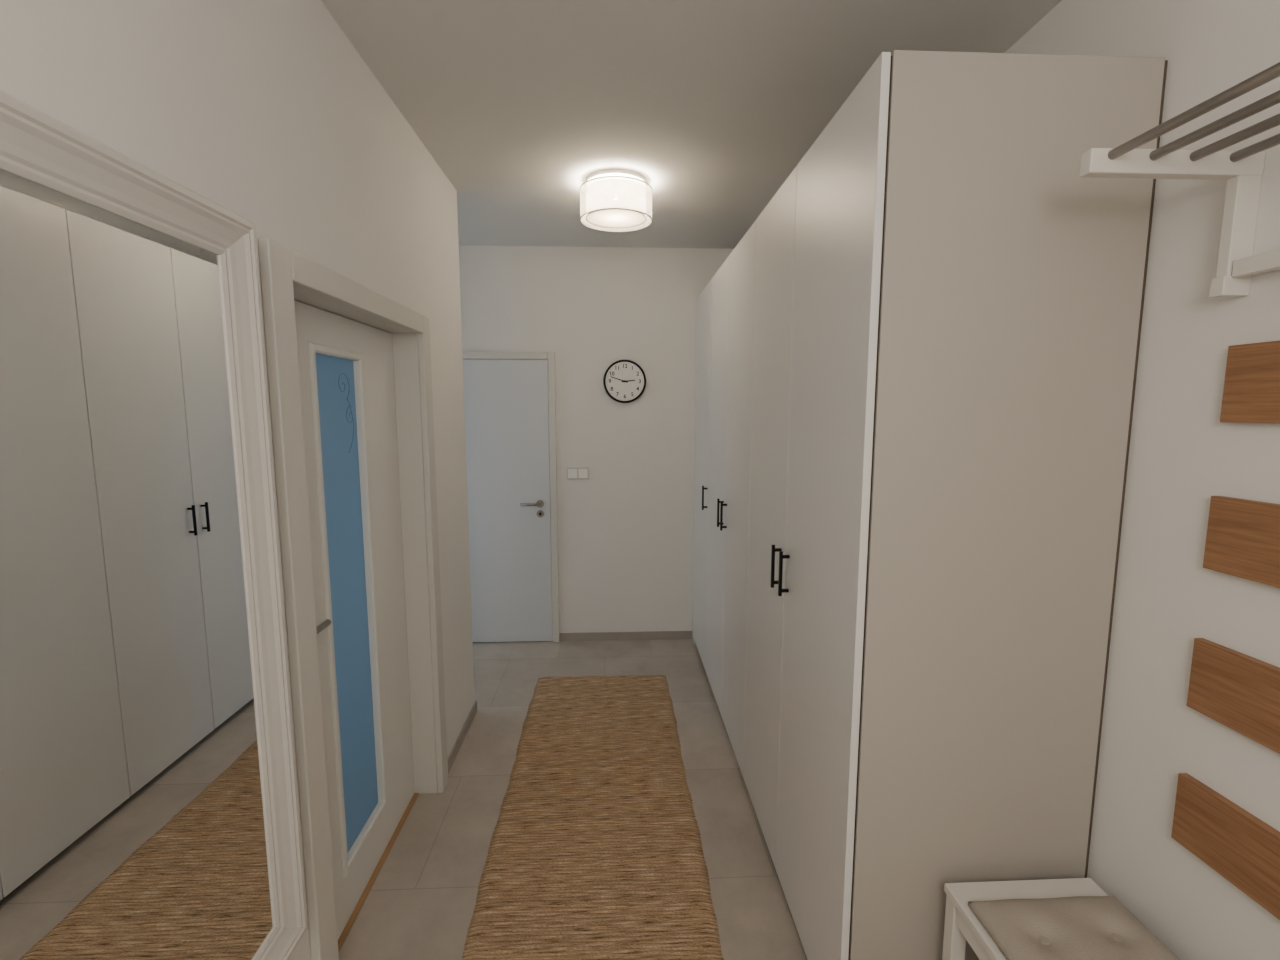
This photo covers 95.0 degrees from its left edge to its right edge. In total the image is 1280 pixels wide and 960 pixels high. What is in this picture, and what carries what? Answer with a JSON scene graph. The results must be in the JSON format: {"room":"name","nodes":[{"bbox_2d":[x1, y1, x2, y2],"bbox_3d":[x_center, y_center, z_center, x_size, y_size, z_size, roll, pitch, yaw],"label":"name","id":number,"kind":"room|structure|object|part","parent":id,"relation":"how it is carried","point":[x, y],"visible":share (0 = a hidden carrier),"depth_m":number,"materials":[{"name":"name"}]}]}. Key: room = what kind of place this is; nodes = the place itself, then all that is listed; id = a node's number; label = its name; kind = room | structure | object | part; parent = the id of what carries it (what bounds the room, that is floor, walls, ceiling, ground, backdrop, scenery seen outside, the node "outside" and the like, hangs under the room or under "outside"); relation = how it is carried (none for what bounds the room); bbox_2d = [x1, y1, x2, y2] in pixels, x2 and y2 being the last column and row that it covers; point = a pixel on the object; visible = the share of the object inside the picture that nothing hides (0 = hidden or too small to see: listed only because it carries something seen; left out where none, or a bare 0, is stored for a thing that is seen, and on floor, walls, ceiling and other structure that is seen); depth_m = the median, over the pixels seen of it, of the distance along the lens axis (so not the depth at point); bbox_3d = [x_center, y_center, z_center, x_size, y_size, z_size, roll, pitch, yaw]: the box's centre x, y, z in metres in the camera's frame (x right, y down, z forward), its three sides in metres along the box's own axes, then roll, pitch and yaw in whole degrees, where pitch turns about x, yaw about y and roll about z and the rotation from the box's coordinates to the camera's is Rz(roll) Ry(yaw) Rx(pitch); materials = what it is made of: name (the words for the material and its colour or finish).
{"room":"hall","nodes":[
{"label":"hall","id":0,"kind":"room"},
{"bbox_2d":[0,0,474,959],"bbox_3d":[-1.554,0.213,0.579,1.545,2.680,4.840,0,7,-3],"label":"wall","id":1,"kind":"structure","parent":0,"point":[267,111],"depth_m":1.38,"materials":[{"name":"paint"}]},
{"bbox_2d":[0,90,307,959],"bbox_3d":[-0.761,0.310,0.798,0.058,1.541,0.900,0,7,-3],"label":"wall mirror","id":2,"kind":"object","parent":1,"relation":"attached to","point":[149,801],"visible":1,"depth_m":0.88,"materials":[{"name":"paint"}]},
{"bbox_2d":[258,238,447,959],"bbox_3d":[-0.897,0.404,1.910,0.162,1.985,1.105,0,7,-3],"label":"door frame","id":3,"kind":"structure","parent":1,"relation":"attached to","point":[281,267],"depth_m":1.49,"materials":[{"name":"white wood"}]},
{"bbox_2d":[294,300,413,938],"bbox_3d":[-0.955,0.436,1.913,0.038,1.904,0.924,0,7,-3],"label":"leaf","id":4,"kind":"object","parent":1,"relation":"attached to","point":[313,324],"visible":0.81,"depth_m":2.12,"materials":[{"name":"white wood"}]},
{"bbox_2d":[316,619,330,633],"bbox_3d":[-0.870,0.406,1.577,0.018,0.018,0.128,0,7,-3],"label":"lever","id":5,"kind":"object","parent":4,"relation":"attached to","point":[326,623],"visible":0.5,"depth_m":1.60,"materials":[{"name":"metal"}]},
{"bbox_2d":[315,353,377,852],"bbox_3d":[-0.954,0.407,1.903,0.006,1.600,0.305,0,7,-3],"label":"glass pane","id":6,"kind":"object","parent":4,"relation":"attached to","point":[341,476],"visible":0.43,"depth_m":1.91,"materials":[{"name":"blue glass"}]},
{"bbox_2d":[338,373,348,399],"bbox_3d":[-0.954,-0.301,1.889,0.002,0.084,0.074,0,7,-3],"label":"swirl","id":7,"kind":"object","parent":6,"relation":"attached to","point":[341,373],"visible":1,"depth_m":1.89,"materials":[{"name":"blue glass"}]},
{"bbox_2d":[347,398,353,451],"bbox_3d":[-0.955,-0.180,1.933,0.002,0.181,0.047,0,7,-3],"label":"door glass decoration","id":8,"kind":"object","parent":6,"relation":"attached to","point":[347,398],"depth_m":1.95,"materials":[{"name":"blue glass"}]},
{"bbox_2d":[308,341,386,877],"bbox_3d":[-0.938,0.407,1.903,0.024,1.640,0.345,0,7,-3],"label":"bead","id":9,"kind":"object","parent":4,"relation":"attached to","point":[348,859],"visible":0.84,"depth_m":1.97,"materials":[{"name":"white paint"}]},
{"bbox_2d":[448,700,476,773],"bbox_3d":[-1.647,1.263,2.845,1.555,0.058,0.605,0,7,-3],"label":"baseboard","id":10,"kind":"structure","parent":1,"relation":"attached to","point":[452,756],"depth_m":2.86,"materials":[{"name":"tile"}]},
{"bbox_2d":[339,638,806,959],"bbox_3d":[-0.565,1.525,1.315,3.575,0.100,5.900,0,7,-3],"label":"floor","id":11,"kind":"structure","parent":0,"point":[420,904],"depth_m":2.32,"materials":[{"name":"tile"}]},
{"bbox_2d":[338,793,418,951],"bbox_3d":[-0.949,1.386,2.027,0.063,0.006,0.928,0,7,-3],"label":"threshold","id":12,"kind":"object","parent":11,"relation":"on","point":[372,879],"visible":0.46,"depth_m":2.04,"materials":[{"name":"brown wood"}]},
{"bbox_2d":[462,675,723,959],"bbox_3d":[-0.168,1.355,2.256,0.813,0.011,2.677,0,7,-3],"label":"jute runner rug","id":13,"kind":"object","parent":11,"relation":"on","point":[595,852],"visible":1,"depth_m":2.19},
{"bbox_2d":[693,50,1167,959],"bbox_3d":[0.728,0.123,2.705,0.649,2.355,2.721,0,7,-3],"label":"wardrobe","id":14,"kind":"object","parent":11,"relation":"on","point":[917,363],"visible":1,"depth_m":1.37,"materials":[{"name":"laminate"}]},
{"bbox_3d":[0.400,-0.007,3.680,0.019,2.322,0.511,0,7,-3],"label":"door","id":15,"kind":"part","parent":14,"relation":"part of","materials":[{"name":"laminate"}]},
{"bbox_3d":[0.384,0.106,3.478,0.032,0.145,0.010,0,7,-3],"label":"handle","id":16,"kind":"part","parent":14,"relation":"part of","materials":[{"name":"black metal"}]},
{"bbox_3d":[0.423,0.053,3.171,0.019,2.322,0.506,0,7,-3],"label":"door","id":17,"kind":"part","parent":14,"relation":"part of","materials":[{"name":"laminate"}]},
{"bbox_3d":[0.407,0.166,2.972,0.032,0.145,0.010,0,7,-3],"label":"handle","id":18,"kind":"part","parent":14,"relation":"part of","materials":[{"name":"black metal"}]},
{"bbox_3d":[0.411,0.177,2.883,0.032,0.145,0.010,0,7,-3],"label":"handle","id":19,"kind":"part","parent":14,"relation":"part of","materials":[{"name":"black metal"}]},
{"bbox_3d":[0.447,0.114,2.663,0.019,2.322,0.511,0,7,-3],"label":"door","id":20,"kind":"part","parent":14,"relation":"part of","materials":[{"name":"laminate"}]},
{"bbox_3d":[0.470,0.175,2.155,0.019,2.322,0.506,0,7,-3],"label":"door","id":21,"kind":"part","parent":14,"relation":"part of","materials":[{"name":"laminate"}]},
{"bbox_3d":[0.454,0.288,1.956,0.032,0.145,0.010,0,7,-3],"label":"handle","id":22,"kind":"part","parent":14,"relation":"part of","materials":[{"name":"black metal"}]},
{"bbox_3d":[0.458,0.298,1.866,0.032,0.145,0.010,0,7,-3],"label":"handle","id":23,"kind":"part","parent":14,"relation":"part of","materials":[{"name":"black metal"}]},
{"bbox_3d":[0.495,0.238,1.621,0.019,2.322,0.561,0,7,-3],"label":"door","id":24,"kind":"part","parent":14,"relation":"part of","materials":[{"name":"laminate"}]},
{"bbox_3d":[0.812,0.282,1.367,0.582,2.355,0.020,0,7,-3],"label":"panel","id":25,"kind":"part","parent":14,"relation":"part of","materials":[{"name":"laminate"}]},
{"bbox_2d":[942,878,1179,959],"bbox_3d":[0.923,1.240,0.975,0.360,0.546,0.915,0,7,-3],"label":"bench","id":26,"kind":"object","parent":11,"relation":"on","point":[1071,918],"visible":1,"depth_m":1.26,"materials":[{"name":"beige fabric"}]},
{"bbox_3d":[0.923,1.021,0.948,0.360,0.022,0.915,0,7,-3],"label":"seat","id":27,"kind":"part","parent":26,"relation":"part of","materials":[{"name":"white paint"}]},
{"bbox_2d":[968,896,1179,959],"bbox_3d":[0.929,0.991,0.930,0.340,0.040,0.805,0,7,-3],"label":"cushion","id":28,"kind":"object","parent":26,"relation":"on","point":[1077,927],"depth_m":1.23,"materials":[{"name":"fabric"}]},
{"bbox_2d":[459,245,733,641],"bbox_3d":[-0.747,-0.199,4.025,3.475,2.680,0.100,0,7,-3],"label":"wall","id":29,"kind":"structure","parent":0,"point":[626,530],"depth_m":3.96,"materials":[{"name":"paint"}]},
{"bbox_2d":[463,359,552,641],"bbox_3d":[-1.029,0.167,3.997,0.829,1.944,0.016,0,7,-3],"label":"leaf","id":30,"kind":"object","parent":29,"relation":"attached to","point":[506,405],"visible":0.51,"depth_m":3.99,"materials":[{"name":"white wood"}]},
{"bbox_2d":[536,500,543,507],"bbox_3d":[-0.681,0.162,3.999,0.052,0.052,0.010,0,7,-3],"label":"rosette","id":31,"kind":"object","parent":30,"relation":"attached to","point":[538,501],"visible":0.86,"depth_m":4.00,"materials":[{"name":"metal"}]},
{"bbox_2d":[520,503,540,505],"bbox_3d":[-0.738,0.167,3.956,0.138,0.019,0.019,0,7,-3],"label":"lever","id":32,"kind":"object","parent":31,"relation":"attached to","point":[521,504],"visible":1,"depth_m":3.95,"materials":[{"name":"metal"}]},
{"bbox_2d":[537,510,543,517],"bbox_3d":[-0.681,0.231,4.009,0.050,0.050,0.008,0,7,-3],"label":"rosette","id":33,"kind":"object","parent":30,"relation":"attached to","point":[539,511],"visible":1,"depth_m":4.00,"materials":[{"name":"metal"}]},
{"bbox_2d":[462,352,559,641],"bbox_3d":[-1.029,0.148,3.990,0.925,2.000,0.025,0,7,-3],"label":"door frame","id":34,"kind":"structure","parent":29,"relation":"attached to","point":[550,356],"depth_m":3.96,"materials":[{"name":"white wood"}]},
{"bbox_2d":[567,468,588,478],"bbox_3d":[-0.424,-0.044,3.998,0.150,0.080,0.019,0,7,-3],"label":"light switch","id":35,"kind":"object","parent":29,"relation":"attached to","point":[572,473],"visible":1,"depth_m":3.99,"materials":[{"name":"grey plastic"}]},
{"bbox_2d":[603,360,645,402],"bbox_3d":[-0.102,-0.660,3.927,0.287,0.287,0.040,0,7,-3],"label":"wall clock","id":36,"kind":"object","parent":29,"relation":"attached to","point":[624,381],"visible":1,"depth_m":3.92,"materials":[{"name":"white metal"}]},
{"bbox_2d":[559,631,691,640],"bbox_3d":[-0.098,1.106,4.155,0.940,0.058,0.010,0,7,-3],"label":"baseboard","id":37,"kind":"structure","parent":29,"relation":"attached to","point":[648,635],"depth_m":4.15,"materials":[{"name":"tile"}]},
{"bbox_2d":[321,0,1061,248],"bbox_3d":[-0.565,-1.236,0.986,3.575,0.100,5.900,0,7,-3],"label":"ceiling","id":38,"kind":"structure","parent":0,"point":[715,103],"depth_m":1.92,"materials":[{"name":"paint"}]},
{"bbox_2d":[579,169,652,231],"bbox_3d":[-0.112,-1.304,2.743,0.342,0.181,0.342,0,7,-3],"label":"ceiling lamp","id":39,"kind":"object","parent":38,"relation":"attached to","point":[611,200],"depth_m":2.63,"materials":[{"name":"white glass"}]},
{"bbox_2d":[1005,0,1279,959],"bbox_3d":[1.171,0.135,1.230,0.100,2.680,5.900,0,7,-3],"label":"wall","id":40,"kind":"structure","parent":0,"point":[1181,454],"depth_m":1.21,"materials":[{"name":"paint"}]},
{"bbox_2d":[1080,62,1279,297],"bbox_3d":[0.980,-0.421,0.695,0.325,0.252,0.788,0,7,-3],"label":"rack","id":41,"kind":"object","parent":40,"relation":"attached to","point":[1242,169],"visible":1,"depth_m":1.05,"materials":[{"name":"white paint"}]},
{"bbox_3d":[0.962,-0.571,1.060,0.325,0.042,0.026,0,7,-3],"label":"arm","id":42,"kind":"part","parent":41,"relation":"part of","materials":[{"name":"white paint"}]},
{"bbox_3d":[0.855,-0.534,0.675,0.017,0.017,0.761,0,7,-3],"label":"rod","id":43,"kind":"part","parent":41,"relation":"part of","materials":[{"name":"silver metal"}]},
{"bbox_3d":[0.932,-0.534,0.678,0.017,0.017,0.761,0,7,-3],"label":"rod","id":44,"kind":"part","parent":41,"relation":"part of","materials":[{"name":"silver metal"}]},
{"bbox_3d":[1.007,-0.535,0.682,0.017,0.017,0.761,0,7,-3],"label":"rod","id":45,"kind":"part","parent":41,"relation":"part of","materials":[{"name":"silver metal"}]},
{"bbox_3d":[1.082,-0.535,0.685,0.017,0.017,0.761,0,7,-3],"label":"rod","id":46,"kind":"part","parent":41,"relation":"part of","materials":[{"name":"silver metal"}]},
{"bbox_3d":[1.113,-0.344,0.710,0.022,0.030,0.736,0,7,-3],"label":"hook rail","id":47,"kind":"part","parent":41,"relation":"part of","materials":[{"name":"white paint"}]},
{"bbox_2d":[1171,773,1279,919],"bbox_3d":[1.135,0.722,0.805,0.018,0.143,0.823,0,7,-3],"label":"board","id":48,"kind":"object","parent":40,"relation":"attached to","point":[1235,843],"visible":1,"depth_m":1.10,"materials":[{"name":"brown wood"}]},
{"bbox_2d":[1187,638,1279,753],"bbox_3d":[1.135,0.435,0.771,0.018,0.143,0.823,0,7,-3],"label":"board","id":49,"kind":"object","parent":40,"relation":"attached to","point":[1239,691],"visible":1,"depth_m":1.09,"materials":[{"name":"brown wood"}]},
{"bbox_2d":[1203,496,1279,587],"bbox_3d":[1.135,0.150,0.737,0.018,0.143,0.823,0,7,-3],"label":"board","id":50,"kind":"object","parent":40,"relation":"attached to","point":[1243,535],"visible":1,"depth_m":1.07,"materials":[{"name":"brown wood"}]},
{"bbox_2d":[1220,340,1279,422],"bbox_3d":[1.135,-0.133,0.703,0.018,0.143,0.823,0,7,-3],"label":"board","id":51,"kind":"object","parent":40,"relation":"attached to","point":[1251,391],"visible":1,"depth_m":1.06,"materials":[{"name":"brown wood"}]}
]}

